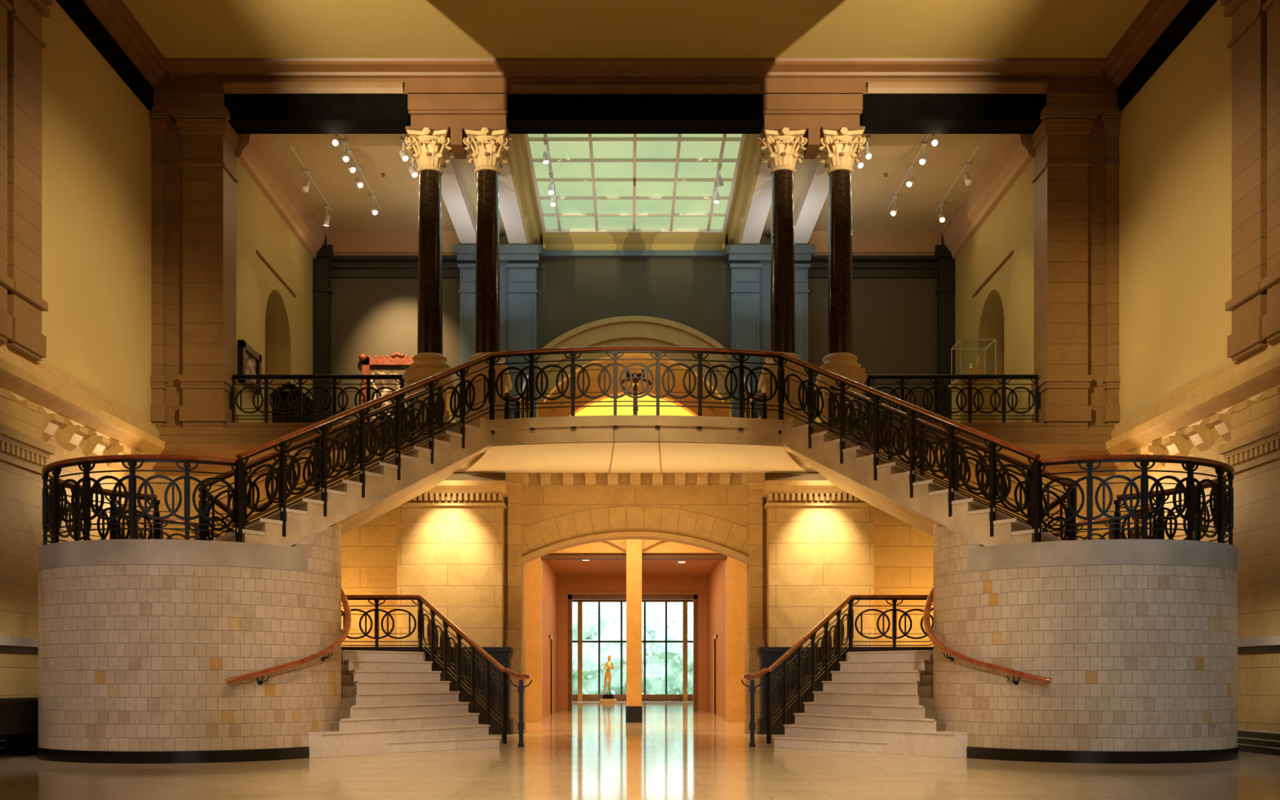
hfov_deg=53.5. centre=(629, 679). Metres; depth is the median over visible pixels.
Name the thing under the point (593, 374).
wall
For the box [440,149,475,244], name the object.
beam
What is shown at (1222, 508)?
balustrade
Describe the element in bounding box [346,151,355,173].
track spotlight
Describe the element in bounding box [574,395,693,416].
wall
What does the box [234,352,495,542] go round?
balustrade
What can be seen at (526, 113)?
trim
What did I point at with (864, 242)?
trim
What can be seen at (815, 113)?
trim
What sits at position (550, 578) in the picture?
wall
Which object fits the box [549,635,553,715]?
door
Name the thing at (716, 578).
wall
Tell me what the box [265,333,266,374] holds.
door
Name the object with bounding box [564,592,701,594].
trim
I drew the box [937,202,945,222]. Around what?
track spotlight
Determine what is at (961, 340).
glass case
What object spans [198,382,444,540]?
balustrade
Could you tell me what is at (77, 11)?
trim
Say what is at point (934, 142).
track spotlight
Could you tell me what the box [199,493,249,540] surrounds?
balustrade
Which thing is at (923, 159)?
track spotlight
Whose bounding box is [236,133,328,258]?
trim
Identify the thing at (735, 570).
trim
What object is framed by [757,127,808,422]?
column
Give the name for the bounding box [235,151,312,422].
wall
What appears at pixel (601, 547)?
wall
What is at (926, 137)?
track
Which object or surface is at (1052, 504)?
balustrade
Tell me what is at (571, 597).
trim
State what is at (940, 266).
trim
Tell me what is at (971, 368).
figurine
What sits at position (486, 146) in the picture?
column
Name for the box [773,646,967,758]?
staircase
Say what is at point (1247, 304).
trim
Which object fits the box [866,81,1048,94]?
trim
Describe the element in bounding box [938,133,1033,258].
trim
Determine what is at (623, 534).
trim
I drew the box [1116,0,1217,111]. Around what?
trim
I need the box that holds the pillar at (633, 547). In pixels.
[626,538,642,722]
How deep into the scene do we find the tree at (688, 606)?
83.45 m
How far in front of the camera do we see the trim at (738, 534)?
26.29 m
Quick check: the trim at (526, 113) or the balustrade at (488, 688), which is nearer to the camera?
the balustrade at (488, 688)
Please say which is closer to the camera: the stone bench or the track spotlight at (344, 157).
the stone bench
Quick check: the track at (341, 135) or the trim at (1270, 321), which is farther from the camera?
the track at (341, 135)
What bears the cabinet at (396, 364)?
attached to the wall at (895, 320)
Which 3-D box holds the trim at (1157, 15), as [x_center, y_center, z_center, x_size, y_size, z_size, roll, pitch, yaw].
[9.830,-12.330,8.650,0.420,0.460,34.700,0,0,0]
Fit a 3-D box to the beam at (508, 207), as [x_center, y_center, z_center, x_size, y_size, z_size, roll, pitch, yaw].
[-2.900,-11.580,29.985,0.480,0.440,6.230,0,0,0]
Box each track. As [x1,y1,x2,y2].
[289,144,333,212]
[340,133,381,209]
[401,133,417,169]
[887,133,929,209]
[934,144,980,212]
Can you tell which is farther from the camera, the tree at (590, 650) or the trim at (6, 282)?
the tree at (590, 650)
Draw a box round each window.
[524,133,746,232]
[572,600,693,701]
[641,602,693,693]
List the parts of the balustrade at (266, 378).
post, frame, post, frame, post, handrail, frame, post, frame, post, frame, post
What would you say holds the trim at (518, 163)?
attached to the wall at (895, 320)
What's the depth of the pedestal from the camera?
27.80 m
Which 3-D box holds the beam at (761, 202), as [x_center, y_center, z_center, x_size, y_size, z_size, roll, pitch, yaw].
[3.140,-11.580,29.985,0.480,0.440,6.230,0,0,0]
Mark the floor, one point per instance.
(590, 751)
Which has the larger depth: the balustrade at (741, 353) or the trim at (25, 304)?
the balustrade at (741, 353)
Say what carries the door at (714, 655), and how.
in the wall at (716, 578)
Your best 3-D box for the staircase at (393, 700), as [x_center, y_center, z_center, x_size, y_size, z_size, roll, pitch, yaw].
[-3.916,0.230,21.046,3.551,1.740,7.698,0,0,-5]
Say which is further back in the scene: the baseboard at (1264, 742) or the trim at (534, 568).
the trim at (534, 568)
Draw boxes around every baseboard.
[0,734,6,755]
[1237,728,1279,755]
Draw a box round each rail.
[256,250,296,297]
[972,250,1013,297]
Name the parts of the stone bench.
seat, leg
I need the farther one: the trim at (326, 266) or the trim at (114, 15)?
the trim at (326, 266)
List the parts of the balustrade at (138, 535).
post, post, post, handrail, frame, post, frame, post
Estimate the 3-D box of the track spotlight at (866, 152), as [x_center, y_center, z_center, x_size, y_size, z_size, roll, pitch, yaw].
[5.172,-11.539,27.592,0.133,0.481,0.254,0,0,-11]
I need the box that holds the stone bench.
[0,696,38,755]
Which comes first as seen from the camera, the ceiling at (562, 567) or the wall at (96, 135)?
the wall at (96, 135)
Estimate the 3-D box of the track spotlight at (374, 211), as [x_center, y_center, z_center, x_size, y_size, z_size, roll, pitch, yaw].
[-6.223,-11.540,30.894,0.172,0.481,0.250,0,0,-24]
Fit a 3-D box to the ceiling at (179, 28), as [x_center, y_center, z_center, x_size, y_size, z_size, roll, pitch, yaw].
[0.120,-12.710,8.950,22.000,0.300,35.900,0,0,0]
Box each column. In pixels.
[403,127,455,422]
[462,127,513,422]
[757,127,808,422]
[814,127,866,422]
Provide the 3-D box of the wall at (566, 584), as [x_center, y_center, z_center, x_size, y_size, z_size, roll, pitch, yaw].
[0.120,-1.650,44.825,9.200,5.500,0.250,0,0,0]
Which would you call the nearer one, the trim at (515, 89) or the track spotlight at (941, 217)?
the trim at (515, 89)
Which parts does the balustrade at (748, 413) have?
frame, post, post, handrail, post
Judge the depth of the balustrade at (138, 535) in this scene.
24.61 m
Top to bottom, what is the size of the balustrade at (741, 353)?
1.190 m
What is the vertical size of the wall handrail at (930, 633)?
1.704 m
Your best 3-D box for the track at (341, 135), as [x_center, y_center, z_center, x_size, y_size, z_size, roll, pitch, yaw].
[-6.230,-11.790,29.350,0.030,0.020,4.900,0,0,0]
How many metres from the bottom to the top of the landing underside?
0.441 m
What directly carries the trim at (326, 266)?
attached to the wall at (895, 320)
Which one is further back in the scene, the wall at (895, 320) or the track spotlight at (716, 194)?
the wall at (895, 320)
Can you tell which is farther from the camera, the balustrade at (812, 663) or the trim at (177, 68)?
the trim at (177, 68)
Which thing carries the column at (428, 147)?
on the trim at (237, 438)
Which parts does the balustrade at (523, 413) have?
post, handrail, post, post, post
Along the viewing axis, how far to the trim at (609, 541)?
32.90 m
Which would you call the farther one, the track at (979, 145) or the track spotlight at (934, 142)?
the track at (979, 145)
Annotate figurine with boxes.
[968,363,973,374]
[976,355,980,374]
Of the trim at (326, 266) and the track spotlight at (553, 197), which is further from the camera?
the trim at (326, 266)
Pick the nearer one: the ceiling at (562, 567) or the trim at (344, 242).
the trim at (344, 242)
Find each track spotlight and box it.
[302,169,310,192]
[323,204,329,226]
[332,133,340,146]
[340,138,349,162]
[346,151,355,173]
[354,165,363,187]
[369,194,377,215]
[399,137,408,161]
[408,155,417,177]
[542,139,549,164]
[548,172,554,195]
[550,184,555,206]
[713,181,719,204]
[715,164,724,186]
[853,149,863,168]
[862,136,871,159]
[890,195,898,216]
[906,164,915,186]
[919,142,928,164]
[929,133,937,146]
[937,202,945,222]
[963,162,972,186]
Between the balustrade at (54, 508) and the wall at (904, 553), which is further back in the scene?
the wall at (904, 553)
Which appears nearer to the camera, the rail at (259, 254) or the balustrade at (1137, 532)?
the balustrade at (1137, 532)
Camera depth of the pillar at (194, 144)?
26.00 m
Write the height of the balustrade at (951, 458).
3.957 m
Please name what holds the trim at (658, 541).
attached to the wall at (601, 547)
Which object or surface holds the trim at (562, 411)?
attached to the wall at (593, 374)
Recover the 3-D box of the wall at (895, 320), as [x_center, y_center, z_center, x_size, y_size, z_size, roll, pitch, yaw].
[0.120,-8.545,33.775,16.880,6.510,0.350,0,0,0]
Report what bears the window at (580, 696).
in the wall
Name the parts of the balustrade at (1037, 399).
post, frame, post, frame, post, frame, handrail, post, frame, post, frame, post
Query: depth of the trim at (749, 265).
33.16 m
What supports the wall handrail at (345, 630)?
attached to the drum at (140, 640)
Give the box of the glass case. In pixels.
[951,338,995,382]
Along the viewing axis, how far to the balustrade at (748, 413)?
24.89 m
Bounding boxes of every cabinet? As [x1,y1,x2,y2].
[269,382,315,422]
[358,351,413,422]
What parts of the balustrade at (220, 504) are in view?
frame, handrail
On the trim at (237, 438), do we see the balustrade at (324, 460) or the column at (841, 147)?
the column at (841, 147)
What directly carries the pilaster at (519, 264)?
attached to the wall at (895, 320)
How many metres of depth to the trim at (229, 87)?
25.94 m
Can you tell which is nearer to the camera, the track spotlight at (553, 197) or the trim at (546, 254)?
the track spotlight at (553, 197)
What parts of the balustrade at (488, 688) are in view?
post, frame, post, frame, post, frame, post, frame, post, handrail, frame, post, frame, post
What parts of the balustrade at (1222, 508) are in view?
post, frame, post, post, frame, handrail, frame, post, post, frame, frame, post, post, frame, frame, post, frame, post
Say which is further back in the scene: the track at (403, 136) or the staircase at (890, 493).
the track at (403, 136)
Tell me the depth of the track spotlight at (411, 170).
28.56 m
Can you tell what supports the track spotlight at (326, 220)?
hanging from the ceiling at (397, 193)
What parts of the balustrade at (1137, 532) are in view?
frame, post, frame, handrail, post, post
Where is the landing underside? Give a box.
[454,415,817,472]
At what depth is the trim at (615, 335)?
33.48 m
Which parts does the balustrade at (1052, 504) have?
handrail, frame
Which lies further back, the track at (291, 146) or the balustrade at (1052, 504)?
the track at (291, 146)
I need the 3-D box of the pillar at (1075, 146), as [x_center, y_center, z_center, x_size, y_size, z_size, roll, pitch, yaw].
[9.230,-8.300,26.370,1.620,7.400,1.020,0,0,0]
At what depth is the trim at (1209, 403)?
21.93 m
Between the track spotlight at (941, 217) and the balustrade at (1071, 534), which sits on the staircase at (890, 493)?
the balustrade at (1071, 534)
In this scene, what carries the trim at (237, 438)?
attached to the wall at (904, 553)
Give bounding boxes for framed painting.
[237,339,261,395]
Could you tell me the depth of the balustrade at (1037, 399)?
26.44 m
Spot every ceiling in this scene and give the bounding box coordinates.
[121,0,1149,57]
[264,133,506,234]
[547,560,719,576]
[762,133,1005,234]
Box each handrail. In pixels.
[225,588,351,684]
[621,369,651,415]
[923,587,1051,684]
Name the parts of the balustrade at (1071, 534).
post, frame, post, post, post, frame, handrail, post, frame, post, frame, post, frame, post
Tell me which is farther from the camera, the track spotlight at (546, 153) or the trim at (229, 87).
the track spotlight at (546, 153)
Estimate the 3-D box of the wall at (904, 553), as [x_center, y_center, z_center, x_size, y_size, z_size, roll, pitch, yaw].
[0.120,-1.625,26.600,19.840,5.450,0.600,0,0,0]
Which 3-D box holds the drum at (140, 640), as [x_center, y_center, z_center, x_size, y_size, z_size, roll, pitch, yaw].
[-6.430,-0.683,18.800,4.244,3.566,4.244,0,0,0]
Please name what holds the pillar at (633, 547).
on the floor
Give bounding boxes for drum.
[37,523,341,763]
[933,523,1238,763]
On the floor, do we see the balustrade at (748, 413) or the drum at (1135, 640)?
the drum at (1135, 640)
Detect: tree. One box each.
[572,602,611,693]
[586,602,662,693]
[681,602,693,618]
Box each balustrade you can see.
[40,454,246,545]
[109,498,419,646]
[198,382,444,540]
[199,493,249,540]
[229,374,404,422]
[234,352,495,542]
[417,595,532,746]
[488,346,784,419]
[504,374,528,418]
[741,595,853,746]
[743,374,767,418]
[777,352,1042,542]
[828,382,1075,540]
[852,501,1157,646]
[865,374,1040,422]
[1026,491,1068,540]
[1030,454,1234,545]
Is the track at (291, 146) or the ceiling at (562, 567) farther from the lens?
the ceiling at (562, 567)
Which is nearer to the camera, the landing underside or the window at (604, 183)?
the landing underside
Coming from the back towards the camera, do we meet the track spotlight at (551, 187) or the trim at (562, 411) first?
the trim at (562, 411)
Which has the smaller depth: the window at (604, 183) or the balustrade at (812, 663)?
the balustrade at (812, 663)
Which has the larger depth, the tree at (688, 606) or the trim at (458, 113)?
the tree at (688, 606)
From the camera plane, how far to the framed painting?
27.49 m
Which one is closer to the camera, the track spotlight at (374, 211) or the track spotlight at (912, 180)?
the track spotlight at (912, 180)
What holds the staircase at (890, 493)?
on the drum at (1135, 640)
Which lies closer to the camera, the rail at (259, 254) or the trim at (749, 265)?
the rail at (259, 254)
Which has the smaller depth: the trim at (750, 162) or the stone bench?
the stone bench
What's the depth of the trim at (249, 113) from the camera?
26.02 m
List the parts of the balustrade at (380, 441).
post, frame, post, frame, frame, post, handrail, frame, post, frame, post, frame, post, post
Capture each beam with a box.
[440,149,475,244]
[498,149,527,244]
[740,149,771,244]
[794,149,829,244]
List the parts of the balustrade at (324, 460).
post, frame, post, frame, post, frame, post, handrail, frame, post, frame, post, frame, post, frame, post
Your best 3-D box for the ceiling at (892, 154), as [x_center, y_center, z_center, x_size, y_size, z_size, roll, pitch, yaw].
[5.740,-11.900,30.150,5.640,0.200,6.900,0,0,0]
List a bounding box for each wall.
[37,0,156,545]
[156,470,1114,647]
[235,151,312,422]
[325,234,942,422]
[538,355,728,417]
[542,560,558,717]
[551,539,719,553]
[558,576,706,711]
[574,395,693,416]
[706,560,724,718]
[955,151,1034,422]
[1114,0,1235,543]
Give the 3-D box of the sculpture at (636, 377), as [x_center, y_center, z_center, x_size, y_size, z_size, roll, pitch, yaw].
[0.120,-5.465,25.474,0.618,2.070,2.332,0,0,0]
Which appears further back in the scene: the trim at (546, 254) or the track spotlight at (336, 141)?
the trim at (546, 254)
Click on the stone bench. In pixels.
(19, 716)
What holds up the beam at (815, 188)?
attached to the ceiling at (892, 154)
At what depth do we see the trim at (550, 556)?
33.10 m
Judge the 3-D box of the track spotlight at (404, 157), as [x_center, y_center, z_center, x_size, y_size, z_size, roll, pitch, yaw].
[-4.923,-11.540,27.694,0.172,0.481,0.250,0,0,-24]
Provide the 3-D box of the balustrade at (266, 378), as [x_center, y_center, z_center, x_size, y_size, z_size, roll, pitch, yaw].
[-6.500,-5.815,26.450,3.633,1.090,0.104,0,0,0]
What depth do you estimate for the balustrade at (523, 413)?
24.94 m
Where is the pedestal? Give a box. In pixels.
[948,379,996,422]
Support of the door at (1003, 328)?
in the wall at (1006, 301)
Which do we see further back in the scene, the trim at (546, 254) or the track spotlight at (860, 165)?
the trim at (546, 254)
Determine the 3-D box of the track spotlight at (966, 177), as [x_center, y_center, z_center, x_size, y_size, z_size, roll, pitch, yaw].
[7.726,-11.537,29.005,0.211,0.485,0.202,0,0,0]
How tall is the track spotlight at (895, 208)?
0.481 m
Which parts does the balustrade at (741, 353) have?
post, frame, post, frame, post, frame, post, frame, handrail, post, frame, post, frame, post, frame, post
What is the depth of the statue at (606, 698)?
59.90 m
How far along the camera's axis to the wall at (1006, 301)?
29.16 m
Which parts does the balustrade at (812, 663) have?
post, frame, post, frame, handrail, post, frame, post, frame, post, frame, post, frame, post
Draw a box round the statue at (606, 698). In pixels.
[600,654,616,702]
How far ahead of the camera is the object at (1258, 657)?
19.55 m
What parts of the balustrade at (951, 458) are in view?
post, frame, post, frame, post, frame, post, frame, handrail, post, frame, post, frame, post, frame, post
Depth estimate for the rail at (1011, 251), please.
29.78 m
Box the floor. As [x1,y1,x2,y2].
[0,701,1279,799]
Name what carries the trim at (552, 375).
attached to the wall at (895, 320)
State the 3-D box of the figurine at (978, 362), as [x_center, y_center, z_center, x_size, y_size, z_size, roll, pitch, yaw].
[7.740,-6.923,28.150,0.140,0.555,0.136,0,0,0]
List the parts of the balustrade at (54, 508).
post, frame, post, post, frame, frame, post, post, frame, frame, post, post, frame, handrail, post, frame, post, frame, post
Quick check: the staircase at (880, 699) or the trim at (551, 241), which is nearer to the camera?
the staircase at (880, 699)
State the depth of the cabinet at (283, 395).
28.87 m
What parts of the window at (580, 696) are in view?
post, post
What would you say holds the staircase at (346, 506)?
on the drum at (140, 640)
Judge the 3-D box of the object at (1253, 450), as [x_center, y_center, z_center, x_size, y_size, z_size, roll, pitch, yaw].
[9.830,-1.600,14.370,0.420,5.400,12.740,0,0,0]
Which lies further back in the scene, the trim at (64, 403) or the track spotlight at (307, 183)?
the track spotlight at (307, 183)
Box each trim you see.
[0,0,13,342]
[0,342,164,475]
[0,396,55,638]
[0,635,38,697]
[2,0,52,360]
[55,0,153,111]
[82,0,168,88]
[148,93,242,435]
[152,422,1117,470]
[153,71,1116,94]
[164,57,1106,78]
[222,81,403,94]
[224,94,410,133]
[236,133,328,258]
[312,244,459,422]
[326,231,460,255]
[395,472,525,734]
[404,93,510,159]
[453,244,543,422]
[504,506,765,555]
[507,94,763,133]
[507,127,542,244]
[510,84,759,94]
[517,472,752,486]
[521,531,748,562]
[524,556,542,722]
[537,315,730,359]
[537,331,730,382]
[537,337,730,402]
[541,553,727,559]
[542,231,725,250]
[542,250,724,257]
[551,380,715,416]
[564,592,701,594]
[568,594,697,711]
[606,540,624,550]
[643,540,663,550]
[724,127,762,244]
[724,244,814,418]
[724,555,745,722]
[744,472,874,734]
[760,93,865,159]
[807,231,941,255]
[808,244,955,422]
[859,94,1045,133]
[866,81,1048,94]
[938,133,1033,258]
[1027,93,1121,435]
[1102,0,1189,88]
[1106,339,1279,476]
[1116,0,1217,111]
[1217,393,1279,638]
[1221,0,1271,360]
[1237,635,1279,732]
[1260,0,1279,342]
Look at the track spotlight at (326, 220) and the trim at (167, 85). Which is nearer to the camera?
the trim at (167, 85)
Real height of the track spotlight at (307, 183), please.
0.485 m
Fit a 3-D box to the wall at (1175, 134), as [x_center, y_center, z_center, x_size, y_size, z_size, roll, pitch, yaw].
[10.240,-5.730,9.085,0.400,13.660,35.570,0,0,0]
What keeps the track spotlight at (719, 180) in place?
hanging from the window at (604, 183)
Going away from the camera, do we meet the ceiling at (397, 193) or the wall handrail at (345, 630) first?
the wall handrail at (345, 630)
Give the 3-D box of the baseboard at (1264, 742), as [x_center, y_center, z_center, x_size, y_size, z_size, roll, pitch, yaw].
[9.730,0.940,16.700,0.620,0.320,17.400,0,0,0]
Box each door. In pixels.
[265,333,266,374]
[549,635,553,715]
[712,635,717,715]
[1002,328,1004,374]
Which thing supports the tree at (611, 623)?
on the ground
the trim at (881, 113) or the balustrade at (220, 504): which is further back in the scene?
the trim at (881, 113)
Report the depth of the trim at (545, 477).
26.14 m
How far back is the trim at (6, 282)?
19.43 m
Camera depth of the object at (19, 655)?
19.64 m
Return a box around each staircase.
[212,417,492,546]
[308,646,500,758]
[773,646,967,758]
[780,417,1062,546]

